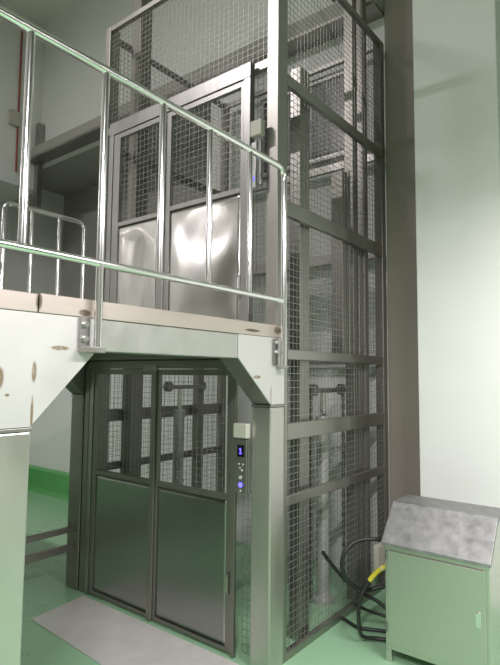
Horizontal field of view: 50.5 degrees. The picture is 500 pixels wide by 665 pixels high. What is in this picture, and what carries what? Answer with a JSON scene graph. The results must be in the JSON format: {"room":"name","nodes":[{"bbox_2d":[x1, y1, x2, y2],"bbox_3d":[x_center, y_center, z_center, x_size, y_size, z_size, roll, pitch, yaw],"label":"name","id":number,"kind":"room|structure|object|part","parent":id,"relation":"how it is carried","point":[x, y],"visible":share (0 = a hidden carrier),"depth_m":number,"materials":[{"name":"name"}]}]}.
{"room":"factory interior","nodes":[
{"label":"factory interior","id":0,"kind":"room"},
{"bbox_2d":[0,0,63,431],"bbox_3d":[-6.622,-1.736,6.782,1.200,8.300,10.450,-3,-6,38],"label":"wall","id":1,"kind":"structure","parent":0,"point":[45,227],"depth_m":9.59,"materials":[{"name":"white paint"}]},
{"bbox_2d":[7,108,20,126],"bbox_3d":[-4.075,-3.704,9.154,0.059,0.250,0.200,-3,-6,38],"label":"wall box","id":2,"kind":"object","parent":1,"relation":"attached to","point":[13,116],"visible":1,"depth_m":9.13,"materials":[{"name":"beige plastic"}]},
{"bbox_2d":[15,30,22,171],"bbox_3d":[-4.030,-4.122,9.257,0.030,2.700,0.030,-1,-5,16],"label":"conduit","id":3,"kind":"object","parent":1,"relation":"attached to","point":[21,30],"visible":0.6,"depth_m":9.25,"materials":[{"name":"metal"}]},
{"bbox_2d":[1,0,80,25],"bbox_3d":[-1.935,-6.169,3.491,13.000,0.100,10.450,-3,-6,38],"label":"ceiling","id":4,"kind":"structure","parent":0,"point":[44,12],"depth_m":9.25,"materials":[{"name":"paint"}]},
{"bbox_2d":[42,104,210,299],"bbox_3d":[-2.101,-1.515,9.006,5.370,3.500,1.200,-3,-6,38],"label":"wall","id":5,"kind":"structure","parent":0,"point":[76,178],"depth_m":10.15,"materials":[{"name":"grey paint"}]},
{"bbox_2d":[29,0,419,576],"bbox_3d":[0.449,-1.719,6.162,12.900,8.300,0.150,-3,-6,38],"label":"wall","id":6,"kind":"structure","parent":0,"point":[72,89],"depth_m":6.06,"materials":[{"name":"white paint"}]},
{"bbox_2d":[33,122,43,207],"bbox_3d":[-3.759,-2.977,9.429,0.100,1.510,0.100,-3,-6,38],"label":"trim","id":7,"kind":"structure","parent":6,"relation":"attached to","point":[37,192],"depth_m":9.38,"materials":[{"name":"metal"}]},
{"bbox_2d":[28,464,68,500],"bbox_3d":[-2.239,2.357,7.769,4.149,0.380,0.139,-3,-6,38],"label":"baseboard","id":8,"kind":"structure","parent":6,"relation":"attached to","point":[46,481],"depth_m":8.51,"materials":[{"name":"green paint"}]},
{"bbox_2d":[30,0,383,163],"bbox_3d":[-1.271,-3.165,7.415,6.569,0.040,0.258,-3,-6,38],"label":"beam","id":9,"kind":"structure","parent":6,"relation":"attached to","point":[374,12],"depth_m":6.28,"materials":[{"name":"metal"}]},
{"bbox_2d":[260,68,343,178],"bbox_3d":[0.667,-2.340,5.956,1.350,0.970,0.049,-3,-6,38],"label":"window","id":10,"kind":"structure","parent":6,"relation":"in","point":[326,85],"depth_m":5.85,"materials":[{"name":"metal"}]},
{"bbox_2d":[20,490,435,664],"bbox_3d":[-2.014,2.204,2.821,13.000,0.100,10.450,-3,-6,38],"label":"floor","id":11,"kind":"structure","parent":0,"point":[45,589],"depth_m":4.27,"materials":[{"name":"green paint"}]},
{"bbox_2d":[32,595,238,664],"bbox_3d":[-0.952,2.240,3.845,1.750,0.011,0.610,-3,-6,38],"label":"plate","id":12,"kind":"object","parent":11,"relation":"on","point":[107,635],"visible":1,"depth_m":3.88,"materials":[{"name":"grey metal"}]},
{"bbox_2d":[0,289,284,664],"bbox_3d":[-3.706,0.962,2.442,4.704,2.285,6.800,-3,-6,38],"label":"platform","id":13,"kind":"object","parent":11,"relation":"on","point":[40,357],"visible":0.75,"depth_m":2.83,"materials":[{"name":"metal"}]},
{"bbox_3d":[-1.064,0.401,2.176,0.168,0.015,0.270,-3,-6,38],"label":"cap plate","id":14,"kind":"part","parent":13,"relation":"part of","materials":[{"name":"metal"}]},
{"bbox_2d":[0,201,86,298],"bbox_3d":[-1.824,-0.532,4.715,0.040,1.118,0.819,-3,-6,38],"label":"guard rail","id":15,"kind":"object","parent":13,"relation":"on","point":[6,205],"visible":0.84,"depth_m":4.67,"materials":[{"name":"silver metal"}]},
{"bbox_3d":[-1.910,-0.527,4.604,0.032,1.088,0.032,-3,-6,38],"label":"post","id":16,"kind":"part","parent":15,"relation":"part of","materials":[{"name":"silver metal"}]},
{"bbox_3d":[-1.747,-0.509,4.811,0.032,1.088,0.032,-3,-6,38],"label":"post","id":17,"kind":"part","parent":15,"relation":"part of","materials":[{"name":"silver metal"}]},
{"bbox_3d":[-2.146,1.894,4.157,0.045,0.060,1.720,-3,-6,38],"label":"rail","id":18,"kind":"part","parent":13,"relation":"part of","materials":[{"name":"metal"}]},
{"bbox_3d":[-2.145,1.731,4.170,0.045,0.047,1.720,-3,-6,38],"label":"rail","id":19,"kind":"part","parent":13,"relation":"part of","materials":[{"name":"metal"}]},
{"bbox_2d":[0,6,288,368],"bbox_3d":[-0.627,-0.562,2.608,0.065,1.438,2.843,-3,-6,38],"label":"guard rail","id":20,"kind":"object","parent":13,"relation":"attached to","point":[33,31],"visible":1,"depth_m":2.56,"materials":[{"name":"metal"}]},
{"bbox_3d":[-0.935,-0.821,2.220,0.037,0.915,0.036,-3,-6,38],"label":"post","id":21,"kind":"part","parent":20,"relation":"part of","materials":[{"name":"silver metal"}]},
{"bbox_3d":[-0.763,-0.003,2.442,0.008,0.136,0.053,-3,-6,38],"label":"bracket plate","id":22,"kind":"part","parent":20,"relation":"part of","materials":[{"name":"metal"}]},
{"bbox_3d":[-0.700,-0.590,2.506,0.037,1.325,0.036,-3,-6,38],"label":"post","id":23,"kind":"part","parent":20,"relation":"part of","materials":[{"name":"silver metal"}]},
{"bbox_3d":[-0.470,-0.769,2.813,0.037,0.915,0.036,-3,-6,38],"label":"post","id":24,"kind":"part","parent":20,"relation":"part of","materials":[{"name":"silver metal"}]},
{"bbox_3d":[-0.239,-0.743,3.107,0.037,0.915,0.036,-3,-6,38],"label":"post","id":25,"kind":"part","parent":20,"relation":"part of","materials":[{"name":"silver metal"}]},
{"bbox_3d":[-0.002,-0.717,3.409,0.037,0.915,0.036,-3,-6,38],"label":"post","id":26,"kind":"part","parent":20,"relation":"part of","materials":[{"name":"silver metal"}]},
{"bbox_3d":[0.175,0.133,3.635,0.008,0.180,0.050,-3,-6,38],"label":"bracket plate","id":27,"kind":"part","parent":20,"relation":"part of","materials":[{"name":"metal"}]},
{"bbox_2d":[233,423,249,438],"bbox_3d":[-0.057,0.682,3.686,0.117,0.100,0.048,-3,-6,38],"label":"signal box","id":28,"kind":"object","parent":13,"relation":"attached to","point":[240,430],"visible":1,"depth_m":3.66,"materials":[{"name":"beige plastic"}]},
{"bbox_2d":[235,438,249,494],"bbox_3d":[-0.053,0.924,3.670,0.112,0.375,0.034,-3,-6,38],"label":"panel","id":29,"kind":"object","parent":13,"relation":"attached to","point":[242,448],"visible":0.99,"depth_m":3.65,"materials":[{"name":"metal"}]},
{"bbox_3d":[0.127,0.508,3.695,0.168,0.014,0.175,-3,-6,38],"label":"cap plate","id":30,"kind":"part","parent":13,"relation":"part of","materials":[{"name":"metal"}]},
{"bbox_2d":[163,381,205,484],"bbox_3d":[-0.684,1.445,5.488,0.200,1.865,0.588,-3,-6,38],"label":"hydraulic cylinder","id":31,"kind":"object","parent":11,"relation":"on","point":[178,423],"visible":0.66,"depth_m":5.41,"materials":[{"name":"metal"}]},
{"bbox_3d":[-0.729,0.689,5.481,0.056,0.210,0.055,-3,-6,38],"label":"piston rod","id":32,"kind":"part","parent":31,"relation":"part of","materials":[{"name":"silver metal"}]},
{"bbox_2d":[99,0,388,662],"bbox_3d":[-0.068,-0.953,5.138,2.120,6.600,1.850,-3,-6,38],"label":"cage","id":33,"kind":"object","parent":11,"relation":"on","point":[351,248],"visible":0.63,"depth_m":4.68,"materials":[{"name":"metal"}]},
{"bbox_3d":[-1.406,1.227,4.895,0.130,2.190,0.120,-3,-6,38],"label":"corner post","id":34,"kind":"part","parent":33,"relation":"part of","materials":[{"name":"metal"}]},
{"bbox_3d":[-1.357,-1.415,5.088,0.070,3.110,0.120,-3,-6,38],"label":"corner post","id":35,"kind":"part","parent":33,"relation":"part of","materials":[{"name":"metal"}]},
{"bbox_3d":[-0.591,-2.984,4.582,1.890,0.050,0.045,-3,-6,38],"label":"rail","id":36,"kind":"part","parent":33,"relation":"part of","materials":[{"name":"metal"}]},
{"bbox_2d":[79,360,237,658],"bbox_3d":[-0.810,1.254,4.281,1.810,2.050,0.086,-3,-6,38],"label":"gate","id":37,"kind":"object","parent":33,"relation":"attached to","point":[162,552],"visible":0.97,"depth_m":4.17,"materials":[{"name":"metal"}]},
{"bbox_3d":[-1.087,1.743,4.466,0.715,1.000,0.022,-3,-6,38],"label":"sheet panel","id":38,"kind":"part","parent":37,"relation":"part of","materials":[{"name":"grey metal"}]},
{"bbox_3d":[-0.449,1.709,3.969,0.725,1.000,0.022,-3,-6,38],"label":"sheet panel","id":39,"kind":"part","parent":37,"relation":"part of","materials":[{"name":"grey metal"}]},
{"bbox_3d":[-0.892,1.320,5.611,0.049,0.070,1.650,-3,-6,38],"label":"rail","id":40,"kind":"part","parent":33,"relation":"part of","materials":[{"name":"metal"}]},
{"bbox_3d":[-0.887,0.844,5.649,0.049,0.115,1.650,-3,-6,38],"label":"rail","id":41,"kind":"part","parent":33,"relation":"part of","materials":[{"name":"metal"}]},
{"bbox_3d":[-0.586,0.179,4.426,1.825,0.160,0.050,-3,-6,38],"label":"rail","id":42,"kind":"part","parent":33,"relation":"part of","materials":[{"name":"metal"}]},
{"bbox_3d":[-0.852,-2.877,5.947,0.049,0.050,1.650,-3,-6,38],"label":"rail","id":43,"kind":"part","parent":33,"relation":"part of","materials":[{"name":"metal"}]},
{"bbox_3d":[-0.863,-1.736,5.856,0.049,0.080,1.650,-3,-6,38],"label":"rail","id":44,"kind":"part","parent":33,"relation":"part of","materials":[{"name":"metal"}]},
{"bbox_2d":[104,62,254,321],"bbox_3d":[-0.648,-0.980,4.348,1.660,1.973,0.079,-3,-6,38],"label":"gate","id":45,"kind":"object","parent":33,"relation":"attached to","point":[132,242],"visible":0.65,"depth_m":4.24,"materials":[{"name":"brushed steel"},{"name":"polished steel"},{"name":"mesh wire"}]},
{"bbox_3d":[-0.977,-0.490,4.570,0.522,0.940,0.029,-3,-6,38],"label":"sheet panel","id":46,"kind":"part","parent":45,"relation":"part of","materials":[{"name":"metal"}]},
{"bbox_3d":[-0.364,-0.533,4.092,0.745,0.960,0.031,-3,-6,38],"label":"sheet panel","id":47,"kind":"part","parent":45,"relation":"part of","materials":[{"name":"metal"}]},
{"bbox_2d":[251,138,262,189],"bbox_3d":[0.046,-1.213,3.815,0.085,0.370,0.039,-1,-5,18],"label":"panel","id":48,"kind":"object","parent":45,"relation":"attached to","point":[254,144],"visible":0.64,"depth_m":3.80,"materials":[{"name":"metal"}]},
{"bbox_3d":[0.022,-1.104,3.807,0.044,0.130,0.008,-3,-6,38],"label":"button plate","id":49,"kind":"part","parent":48,"relation":"part of","materials":[{"name":"silver metal"}]},
{"bbox_2d":[250,118,264,138],"bbox_3d":[0.054,-1.470,3.826,0.100,0.115,0.050,-3,-6,38],"label":"signal box","id":50,"kind":"object","parent":45,"relation":"attached to","point":[257,127],"visible":1,"depth_m":3.80,"materials":[{"name":"beige plastic"}]},
{"bbox_3d":[-0.601,-1.947,4.499,1.890,0.070,0.045,-3,-6,38],"label":"rail","id":51,"kind":"part","parent":33,"relation":"part of","materials":[{"name":"metal"}]},
{"bbox_3d":[-0.333,-0.202,6.408,0.080,5.300,0.080,-3,-6,38],"label":"corner post","id":52,"kind":"part","parent":33,"relation":"part of","materials":[{"name":"metal"}]},
{"bbox_3d":[0.199,-1.545,3.878,0.100,3.015,0.120,-3,-6,38],"label":"corner post","id":53,"kind":"part","parent":33,"relation":"part of","materials":[{"name":"metal"}]},
{"bbox_3d":[0.227,1.100,3.698,0.053,2.283,0.035,-3,-6,38],"label":"corner post","id":54,"kind":"part","parent":33,"relation":"part of","materials":[{"name":"metal"}]},
{"bbox_3d":[0.504,-2.860,6.001,1.960,0.050,0.048,-3,-6,38],"label":"rail","id":55,"kind":"part","parent":33,"relation":"part of","materials":[{"name":"metal"}]},
{"bbox_3d":[0.493,-1.718,5.910,1.960,0.080,0.048,-3,-6,38],"label":"rail","id":56,"kind":"part","parent":33,"relation":"part of","materials":[{"name":"metal"}]},
{"bbox_3d":[0.484,-0.747,5.832,1.960,0.110,0.048,-3,-6,38],"label":"rail","id":57,"kind":"part","parent":33,"relation":"part of","materials":[{"name":"metal"}]},
{"bbox_3d":[0.474,0.315,5.747,1.960,0.070,0.048,-3,-6,38],"label":"rail","id":58,"kind":"part","parent":33,"relation":"part of","materials":[{"name":"metal"}]},
{"bbox_3d":[0.769,-1.822,4.583,0.044,0.080,1.650,-3,-6,38],"label":"rail","id":59,"kind":"part","parent":33,"relation":"part of","materials":[{"name":"metal"}]},
{"bbox_3d":[0.759,-0.850,4.505,0.044,0.110,1.650,-3,-6,38],"label":"rail","id":60,"kind":"part","parent":33,"relation":"part of","materials":[{"name":"metal"}]},
{"bbox_3d":[0.754,0.212,4.426,0.044,0.070,1.635,-3,-6,38],"label":"rail","id":61,"kind":"part","parent":33,"relation":"part of","materials":[{"name":"metal"}]},
{"bbox_3d":[0.749,0.758,4.382,0.044,0.115,1.635,-3,-6,38],"label":"rail","id":62,"kind":"part","parent":33,"relation":"part of","materials":[{"name":"metal"}]},
{"bbox_3d":[0.735,2.268,4.261,0.044,0.055,1.635,-3,-6,38],"label":"rail","id":63,"kind":"part","parent":33,"relation":"part of","materials":[{"name":"metal"}]},
{"bbox_3d":[0.745,1.234,4.344,0.044,0.070,1.635,-3,-6,38],"label":"rail","id":64,"kind":"part","parent":33,"relation":"part of","materials":[{"name":"metal"}]},
{"bbox_2d":[321,550,385,609],"bbox_3d":[0.831,1.881,4.003,0.569,0.452,0.184,-1,-5,14],"label":"cable","id":65,"kind":"object","parent":33,"relation":"hanging from","point":[323,553],"visible":0.73,"depth_m":4.02,"materials":[{"name":"black rubber"}]},
{"bbox_3d":[0.779,-2.963,4.674,0.044,0.050,1.650,-3,-6,38],"label":"rail","id":66,"kind":"part","parent":33,"relation":"part of","materials":[{"name":"metal"}]},
{"bbox_2d":[374,542,384,570],"bbox_3d":[1.157,2.006,4.740,0.048,0.220,0.140,-3,-6,38],"label":"junction box","id":67,"kind":"object","parent":33,"relation":"attached to","point":[379,550],"visible":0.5,"depth_m":4.70,"materials":[{"name":"beige plastic"}]},
{"bbox_3d":[1.274,-0.287,5.154,0.080,5.300,0.080,-3,-6,38],"label":"corner post","id":68,"kind":"part","parent":33,"relation":"part of","materials":[{"name":"metal"}]},
{"bbox_2d":[309,384,345,605],"bbox_3d":[0.693,1.396,4.718,0.200,1.865,0.588,-3,-6,38],"label":"hydraulic cylinder","id":69,"kind":"object","parent":11,"relation":"on","point":[322,443],"visible":0.59,"depth_m":4.59,"materials":[{"name":"metal"}]},
{"bbox_2d":[309,395,312,603],"bbox_3d":[0.517,1.399,4.492,0.024,1.720,0.028,-3,-6,38],"label":"chain","id":70,"kind":"object","parent":69,"relation":"hanging from","point":[310,396],"visible":0.73,"depth_m":4.48,"materials":[{"name":"metal"}]},
{"bbox_3d":[0.648,0.640,4.711,0.056,0.210,0.055,-3,-6,38],"label":"piston rod","id":71,"kind":"part","parent":69,"relation":"part of","materials":[{"name":"silver metal"}]},
{"bbox_2d":[341,394,345,582],"bbox_3d":[0.871,1.438,4.944,0.024,1.720,0.028,-3,-6,38],"label":"chain","id":72,"kind":"object","parent":69,"relation":"hanging from","point":[342,396],"visible":0.52,"depth_m":4.94,"materials":[{"name":"metal"}]},
{"bbox_2d":[332,445,345,452],"bbox_3d":[0.860,1.680,4.823,0.040,1.297,0.421,-3,-6,38],"label":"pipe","id":73,"kind":"object","parent":11,"relation":"on","point":[342,445],"visible":0.15,"depth_m":4.76,"materials":[{"name":"grey metal"}]},
{"bbox_2d":[341,616,385,632],"bbox_3d":[0.929,2.256,4.043,0.509,0.039,0.085,-2,-5,31],"label":"cable","id":74,"kind":"object","parent":11,"relation":"on","point":[349,622],"visible":0.66,"depth_m":4.04,"materials":[{"name":"black rubber"}]},
{"bbox_2d":[357,564,385,641],"bbox_3d":[0.923,1.948,3.840,0.290,0.597,0.145,-1,-5,17],"label":"cable","id":75,"kind":"object","parent":11,"relation":"on","point":[381,568],"visible":0.85,"depth_m":3.81,"materials":[{"name":"black rubber"}]},
{"bbox_2d":[381,494,499,664],"bbox_3d":[1.342,1.732,3.634,0.713,1.035,0.505,-3,-6,38],"label":"base cabinet","id":76,"kind":"object","parent":11,"relation":"on","point":[442,557],"visible":1,"depth_m":3.46,"materials":[{"name":"metal"}]},
{"bbox_2d":[340,537,385,591],"bbox_3d":[0.891,1.718,3.920,0.485,0.418,0.114,1,-5,-5],"label":"cable","id":77,"kind":"object","parent":76,"relation":"attached to","point":[364,539],"visible":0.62,"depth_m":3.89,"materials":[{"name":"black rubber"}]},
{"bbox_2d":[353,602,385,617],"bbox_3d":[0.979,2.112,4.008,0.389,0.132,0.078,0,-5,10],"label":"cable","id":78,"kind":"object","parent":76,"relation":"attached to","point":[354,603],"visible":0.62,"depth_m":4.03,"materials":[{"name":"black rubber"}]},
{"bbox_3d":[0.960,2.205,3.635,0.040,0.085,0.040,-3,-6,38],"label":"leg","id":79,"kind":"part","parent":76,"relation":"part of","materials":[{"name":"metal"}]},
{"bbox_3d":[1.200,1.798,3.447,0.639,0.620,0.013,-3,-6,38],"label":"door","id":80,"kind":"part","parent":76,"relation":"part of","materials":[{"name":"metal"}]},
{"bbox_3d":[1.406,1.776,3.268,0.032,0.092,0.016,-3,-6,38],"label":"handle","id":81,"kind":"part","parent":76,"relation":"part of","materials":[{"name":"metal"}]},
{"bbox_2d":[412,0,499,507],"bbox_3d":[1.881,-1.822,4.702,0.700,8.300,0.448,-3,-6,38],"label":"wall","id":82,"kind":"structure","parent":0,"point":[456,43],"depth_m":4.43,"materials":[{"name":"white paint"}]}
]}

